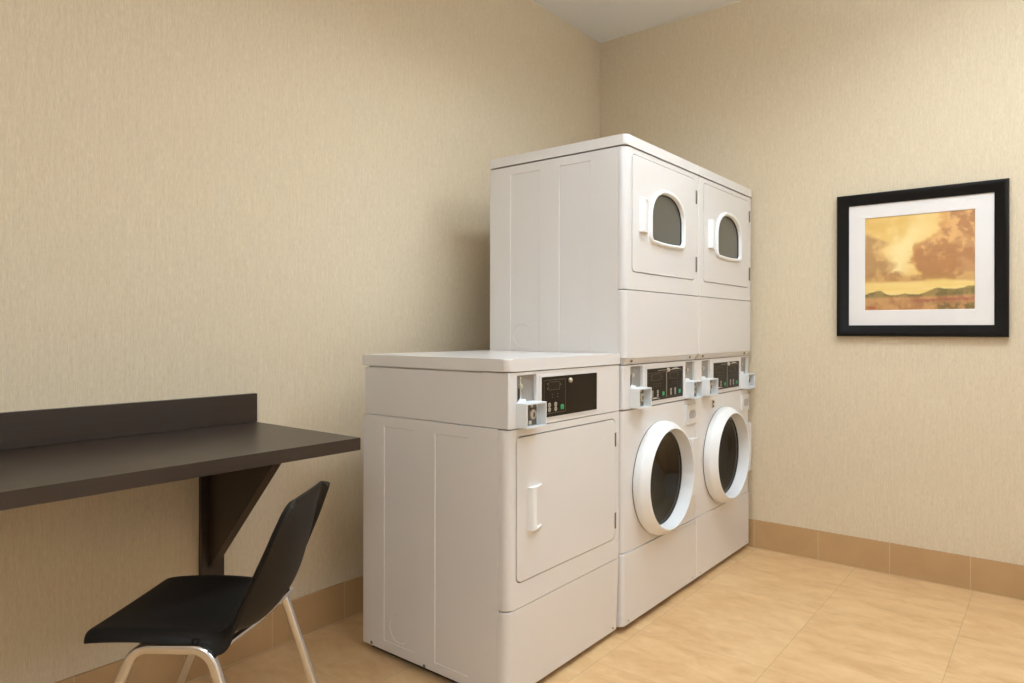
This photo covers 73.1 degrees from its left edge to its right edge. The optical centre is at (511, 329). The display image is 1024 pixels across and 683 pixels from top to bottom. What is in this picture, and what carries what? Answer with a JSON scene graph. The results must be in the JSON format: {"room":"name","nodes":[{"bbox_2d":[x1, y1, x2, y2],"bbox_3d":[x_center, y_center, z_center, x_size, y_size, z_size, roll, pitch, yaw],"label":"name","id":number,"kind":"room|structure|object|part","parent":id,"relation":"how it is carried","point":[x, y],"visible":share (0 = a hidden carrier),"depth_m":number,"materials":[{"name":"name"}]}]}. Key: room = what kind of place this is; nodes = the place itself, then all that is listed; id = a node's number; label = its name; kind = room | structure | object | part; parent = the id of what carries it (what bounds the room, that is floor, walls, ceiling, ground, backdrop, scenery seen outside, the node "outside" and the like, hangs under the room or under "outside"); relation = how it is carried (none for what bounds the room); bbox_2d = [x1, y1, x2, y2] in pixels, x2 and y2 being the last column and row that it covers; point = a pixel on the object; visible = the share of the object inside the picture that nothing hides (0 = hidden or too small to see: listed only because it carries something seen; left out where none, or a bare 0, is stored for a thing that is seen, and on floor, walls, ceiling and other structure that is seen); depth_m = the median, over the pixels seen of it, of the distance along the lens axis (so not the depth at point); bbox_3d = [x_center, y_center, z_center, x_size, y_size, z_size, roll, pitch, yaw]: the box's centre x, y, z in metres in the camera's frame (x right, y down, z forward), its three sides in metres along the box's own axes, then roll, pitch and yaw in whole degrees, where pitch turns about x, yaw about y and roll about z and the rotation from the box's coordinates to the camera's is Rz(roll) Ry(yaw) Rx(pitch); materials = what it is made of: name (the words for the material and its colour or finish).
{"room":"laundry","nodes":[
{"label":"laundry","id":0,"kind":"room"},
{"bbox_2d":[0,0,599,682],"bbox_3d":[-1.044,-0.319,2.434,0.100,2.988,5.000,0,0,39],"label":"wall","id":1,"kind":"structure","parent":0,"point":[199,198],"depth_m":2.43,"materials":[{"name":"beige paint"}]},
{"bbox_2d":[0,393,256,450],"bbox_3d":[-1.599,0.278,1.641,0.019,0.102,2.170,0,0,39],"label":"backsplash","id":2,"kind":"structure","parent":1,"relation":"attached to","point":[42,427],"depth_m":2.12,"materials":[{"name":"black laminate"}]},
{"bbox_2d":[0,393,360,574],"bbox_3d":[-1.374,0.551,1.462,0.594,0.646,2.170,0,0,39],"label":"countertop","id":3,"kind":"structure","parent":1,"relation":"attached to","point":[55,454],"depth_m":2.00,"materials":[{"name":"black laminate"}]},
{"bbox_2d":[55,575,362,682],"bbox_3d":[-1.004,1.099,2.399,0.010,0.152,5.000,0,0,39],"label":"baseboard","id":4,"kind":"structure","parent":1,"relation":"attached to","point":[317,610],"depth_m":2.52,"materials":[{"name":"beige tile"}]},
{"bbox_2d":[188,546,1023,682],"bbox_3d":[0.518,1.228,1.188,4.100,0.100,5.200,0,0,39],"label":"floor","id":5,"kind":"structure","parent":0,"point":[757,615],"depth_m":2.61,"materials":[{"name":"beige tile"}]},
{"bbox_2d":[84,481,329,682],"bbox_3d":[-0.788,0.796,1.814,0.538,0.758,0.479,0,0,3],"label":"shell chair","id":6,"kind":"object","parent":5,"relation":"on","point":[191,616],"visible":1,"depth_m":1.72,"materials":[{"name":"black plastic"}]},
{"bbox_3d":[-0.807,0.952,1.596,0.515,0.447,0.033,0,0,3],"label":"leg frame","id":7,"kind":"part","parent":6,"relation":"part of","materials":[{"name":"silver metal"}]},
{"bbox_3d":[-0.740,0.736,1.618,0.020,0.026,0.020,0,0,39],"label":"seat mount","id":8,"kind":"part","parent":6,"relation":"part of","materials":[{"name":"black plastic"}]},
{"bbox_3d":[-0.786,0.952,2.033,0.515,0.447,0.033,0,0,3],"label":"leg frame","id":9,"kind":"part","parent":6,"relation":"part of","materials":[{"name":"silver metal"}]},
{"bbox_2d":[363,350,619,682],"bbox_3d":[-0.053,0.635,2.592,0.730,1.085,0.692,0,0,39],"label":"dryer","id":10,"kind":"object","parent":5,"relation":"on","point":[491,485],"visible":1,"depth_m":2.33,"materials":[{"name":"white metal"}]},
{"bbox_3d":[-0.067,0.112,2.604,0.691,0.040,0.692,0,0,39],"label":"lid","id":11,"kind":"part","parent":10,"relation":"part of","materials":[{"name":"white metal"}]},
{"bbox_3d":[0.054,0.269,2.187,0.003,0.068,0.076,0,0,39],"label":"lock plate","id":12,"kind":"part","parent":10,"relation":"part of","materials":[{"name":"metal"}]},
{"bbox_3d":[0.080,0.572,2.223,0.019,0.138,0.074,0,0,39],"label":"handle","id":13,"kind":"part","parent":10,"relation":"part of","materials":[{"name":"white plastic"}]},
{"bbox_3d":[0.184,1.016,2.403,0.036,0.276,0.686,0,0,39],"label":"panel","id":14,"kind":"part","parent":10,"relation":"part of","materials":[{"name":"white metal"}]},
{"bbox_3d":[0.185,0.594,2.404,0.036,0.562,0.686,0,0,39],"label":"panel","id":15,"kind":"part","parent":10,"relation":"part of","materials":[{"name":"white metal"}]},
{"bbox_3d":[0.197,0.568,2.401,0.018,0.454,0.606,0,0,39],"label":"door","id":16,"kind":"part","parent":10,"relation":"part of","materials":[{"name":"white metal"}]},
{"bbox_3d":[0.202,0.224,2.394,0.004,0.134,0.343,0,0,39],"label":"display panel","id":17,"kind":"part","parent":10,"relation":"part of","materials":[{"name":"black plastic"}]},
{"bbox_2d":[490,134,702,626],"bbox_3d":[0.400,0.213,3.117,0.733,1.932,0.694,0,0,39],"label":"dryer","id":18,"kind":"object","parent":5,"relation":"on","point":[594,243],"visible":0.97,"depth_m":2.86,"materials":[{"name":"white metal"}]},
{"bbox_3d":[0.382,-0.733,3.129,0.688,0.040,0.685,0,0,39],"label":"lid","id":19,"kind":"part","parent":18,"relation":"part of","materials":[{"name":"white metal"}]},
{"bbox_3d":[0.532,-0.454,2.753,0.019,0.134,0.070,0,0,39],"label":"handle","id":20,"kind":"part","parent":18,"relation":"part of","materials":[{"name":"white plastic"}]},
{"bbox_3d":[0.624,1.014,2.943,0.042,0.283,0.685,0,0,39],"label":"panel","id":21,"kind":"part","parent":18,"relation":"part of","materials":[{"name":"white metal"}]},
{"bbox_3d":[0.635,-0.020,2.925,0.029,0.265,0.683,0,0,39],"label":"panel","id":22,"kind":"part","parent":18,"relation":"part of","materials":[{"name":"white metal"}]},
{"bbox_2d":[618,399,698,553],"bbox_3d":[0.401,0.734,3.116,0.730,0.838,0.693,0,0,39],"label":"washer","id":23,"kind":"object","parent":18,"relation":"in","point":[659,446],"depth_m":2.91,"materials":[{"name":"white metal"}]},
{"bbox_3d":[0.636,-0.431,2.926,0.029,0.552,0.683,0,0,39],"label":"dryer panel","id":24,"kind":"part","parent":18,"relation":"part of","materials":[{"name":"white metal"}]},
{"bbox_3d":[0.643,-0.456,2.922,0.017,0.457,0.579,0,0,39],"label":"dryer door","id":25,"kind":"part","parent":18,"relation":"part of","materials":[{"name":"white metal"}]},
{"bbox_3d":[0.656,0.229,2.954,0.004,0.133,0.342,0,0,39],"label":"display panel","id":26,"kind":"part","parent":18,"relation":"part of","materials":[{"name":"black plastic"}]},
{"bbox_3d":[0.812,0.384,3.151,0.020,0.088,0.105,0,0,39],"label":"detergent drawer","id":27,"kind":"part","parent":18,"relation":"part of","materials":[{"name":"white plastic"}]},
{"bbox_3d":[0.818,0.387,3.153,0.003,0.039,0.072,0,0,39],"label":"drawer pull","id":28,"kind":"part","parent":18,"relation":"part of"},
{"bbox_2d":[693,167,754,577],"bbox_3d":[0.827,0.214,3.654,0.733,1.932,0.694,0,0,39],"label":"dryer","id":29,"kind":"object","parent":5,"relation":"on","point":[722,426],"visible":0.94,"depth_m":3.42,"materials":[{"name":"white metal"}]},
{"bbox_3d":[0.959,-0.453,3.290,0.019,0.134,0.070,0,0,39],"label":"handle","id":30,"kind":"part","parent":29,"relation":"part of","materials":[{"name":"white plastic"}]},
{"bbox_3d":[1.051,1.015,3.480,0.042,0.283,0.685,0,0,39],"label":"panel","id":31,"kind":"part","parent":29,"relation":"part of","materials":[{"name":"white metal"}]},
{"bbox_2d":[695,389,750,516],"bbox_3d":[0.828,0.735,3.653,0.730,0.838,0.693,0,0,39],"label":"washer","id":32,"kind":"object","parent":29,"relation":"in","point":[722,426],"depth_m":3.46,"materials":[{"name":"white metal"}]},
{"bbox_3d":[1.062,-0.019,3.462,0.029,0.265,0.683,0,0,39],"label":"panel","id":33,"kind":"part","parent":29,"relation":"part of","materials":[{"name":"white metal"}]},
{"bbox_3d":[0.809,-0.732,3.665,0.688,0.040,0.685,0,0,39],"label":"lid","id":34,"kind":"part","parent":29,"relation":"part of","materials":[{"name":"white metal"}]},
{"bbox_3d":[1.063,-0.430,3.462,0.029,0.552,0.683,0,0,39],"label":"dryer panel","id":35,"kind":"part","parent":29,"relation":"part of","materials":[{"name":"white metal"}]},
{"bbox_3d":[1.070,-0.454,3.458,0.017,0.457,0.579,0,0,39],"label":"dryer door","id":36,"kind":"part","parent":29,"relation":"part of","materials":[{"name":"white metal"}]},
{"bbox_3d":[1.083,0.230,3.491,0.004,0.133,0.342,0,0,39],"label":"display panel","id":37,"kind":"part","parent":29,"relation":"part of","materials":[{"name":"black plastic"}]},
{"bbox_3d":[1.239,0.385,3.688,0.020,0.088,0.105,0,0,39],"label":"detergent drawer","id":38,"kind":"part","parent":29,"relation":"part of","materials":[{"name":"white plastic"}]},
{"bbox_2d":[531,0,742,42],"bbox_3d":[0.524,-1.860,1.190,4.100,0.100,5.200,0,0,39],"label":"ceiling","id":39,"kind":"structure","parent":0,"point":[601,20],"depth_m":3.94,"materials":[{"name":"white paint"}]},
{"bbox_2d":[600,0,1023,565],"bbox_3d":[2.109,-0.311,3.184,4.100,2.988,0.100,0,0,39],"label":"wall","id":40,"kind":"structure","parent":0,"point":[802,105],"depth_m":3.45,"materials":[{"name":"beige paint"}]},
{"bbox_2d":[744,518,1023,600],"bbox_3d":[2.076,1.106,3.137,3.890,0.152,0.010,0,0,39],"label":"baseboard","id":41,"kind":"structure","parent":40,"relation":"attached to","point":[992,577],"depth_m":3.32,"materials":[{"name":"beige tile"}]},
{"bbox_2d":[837,178,1009,336],"bbox_3d":[1.912,-0.316,3.258,0.704,0.700,0.028,0,0,39],"label":"framed picture","id":42,"kind":"object","parent":40,"relation":"hanging from","point":[933,261],"visible":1,"depth_m":3.24,"materials":[{"name":"wood"}]},
{"bbox_2d":[865,209,974,309],"bbox_3d":[1.918,-0.320,3.266,0.459,0.460,0.001,0,0,39],"label":"print","id":43,"kind":"object","parent":42,"relation":"attached to","point":[916,259],"depth_m":3.26,"materials":[{"name":"paper"}]}
]}

